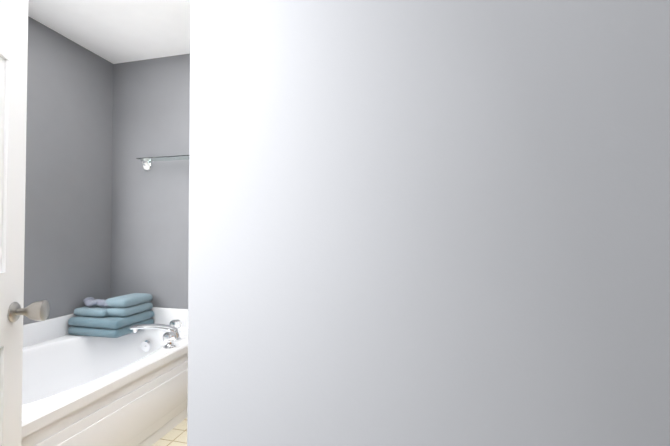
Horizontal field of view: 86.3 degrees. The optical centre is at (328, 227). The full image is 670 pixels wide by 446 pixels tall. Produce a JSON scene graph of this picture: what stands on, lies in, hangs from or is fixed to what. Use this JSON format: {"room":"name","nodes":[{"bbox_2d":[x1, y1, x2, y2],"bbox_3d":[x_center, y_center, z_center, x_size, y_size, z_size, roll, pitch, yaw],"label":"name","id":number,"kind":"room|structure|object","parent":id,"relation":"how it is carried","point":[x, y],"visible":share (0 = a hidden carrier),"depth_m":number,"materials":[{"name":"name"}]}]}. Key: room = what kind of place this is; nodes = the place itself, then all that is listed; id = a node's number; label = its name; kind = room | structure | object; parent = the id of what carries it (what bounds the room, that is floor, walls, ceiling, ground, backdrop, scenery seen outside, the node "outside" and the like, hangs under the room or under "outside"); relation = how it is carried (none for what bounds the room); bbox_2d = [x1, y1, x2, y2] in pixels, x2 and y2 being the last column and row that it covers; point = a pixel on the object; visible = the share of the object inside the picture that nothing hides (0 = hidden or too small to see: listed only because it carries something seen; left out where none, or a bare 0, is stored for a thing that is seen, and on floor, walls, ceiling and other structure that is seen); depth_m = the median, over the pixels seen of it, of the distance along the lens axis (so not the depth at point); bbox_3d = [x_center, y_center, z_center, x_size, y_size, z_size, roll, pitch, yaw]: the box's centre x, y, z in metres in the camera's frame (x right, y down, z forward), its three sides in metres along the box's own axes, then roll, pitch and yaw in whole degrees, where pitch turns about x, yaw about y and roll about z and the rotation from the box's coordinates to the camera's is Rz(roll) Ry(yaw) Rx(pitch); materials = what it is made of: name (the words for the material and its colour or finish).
{"room":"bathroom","nodes":[
{"label":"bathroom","id":0,"kind":"room"},
{"bbox_2d":[23,16,112,324],"bbox_3d":[-1.957,-0.065,1.809,0.120,2.440,2.200,0,-1,14],"label":"wall","id":1,"kind":"structure","parent":0,"point":[68,202],"depth_m":2.39,"materials":[{"name":"grey paint"}]},
{"bbox_2d":[28,0,189,63],"bbox_3d":[-0.197,-1.342,1.431,3.850,0.100,6.200,0,-1,14],"label":"ceiling","id":2,"kind":"structure","parent":0,"point":[117,31],"depth_m":2.25,"materials":[{"name":"white paint"}]},
{"bbox_2d":[111,54,189,308],"bbox_3d":[-1.102,-0.048,2.669,1.370,2.440,0.120,0,-1,14],"label":"wall","id":3,"kind":"structure","parent":0,"point":[150,207],"depth_m":2.67,"materials":[{"name":"grey paint"}]},
{"bbox_2d":[136,155,188,170],"bbox_3d":[-1.075,-0.469,2.544,0.669,0.085,0.124,0,-1,14],"label":"glass shelf","id":4,"kind":"object","parent":3,"relation":"attached to","point":[147,165],"visible":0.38,"depth_m":2.58,"materials":[{"name":"clear"}]},
{"bbox_2d":[152,418,186,445],"bbox_3d":[-0.197,1.198,1.383,3.850,0.100,6.200,0,-1,14],"label":"floor","id":5,"kind":"structure","parent":0,"point":[176,435],"depth_m":1.97,"materials":[{"name":"tile"}]},
{"bbox_2d":[21,307,187,445],"bbox_3d":[-1.402,0.864,1.864,0.917,0.585,1.547,0,-1,14],"label":"bathtub","id":6,"kind":"object","parent":5,"relation":"on","point":[130,389],"visible":0.67,"depth_m":1.99,"materials":[{"name":"white ceramic"}]},
{"bbox_2d":[68,293,153,337],"bbox_3d":[-1.494,0.593,2.476,0.408,0.235,0.355,0,-1,14],"label":"towels","id":7,"kind":"object","parent":6,"relation":"on","point":[116,317],"visible":1,"depth_m":2.36,"materials":[{"name":"blue fabric"}]},
{"bbox_2d":[130,319,181,348],"bbox_3d":[-1.032,0.654,2.276,0.335,0.109,0.345,0,-1,14],"label":"tub faucet","id":8,"kind":"object","parent":6,"relation":"on","point":[171,334],"visible":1,"depth_m":2.20,"materials":[{"name":"silver metal"}]},
{"bbox_2d":[187,0,669,445],"bbox_3d":[0.355,-0.096,0.169,0.873,2.440,0.120,0,-1,14],"label":"wall","id":9,"kind":"structure","parent":0,"point":[429,222],"depth_m":0.18,"materials":[{"name":"grey paint"}]},
{"bbox_3d":[-1.589,-0.087,0.647,1.390,2.440,0.120,0,-1,14],"label":"wall","id":10,"kind":"structure","parent":0,"visible":0},
{"bbox_2d":[0,0,49,445],"bbox_3d":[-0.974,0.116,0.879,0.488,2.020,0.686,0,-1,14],"label":"entry door","id":11,"kind":"structure","parent":10,"relation":"in","point":[13,59],"depth_m":1.16,"materials":[{"name":"white painted wood"},{"name":"satin nickel"}]}
]}

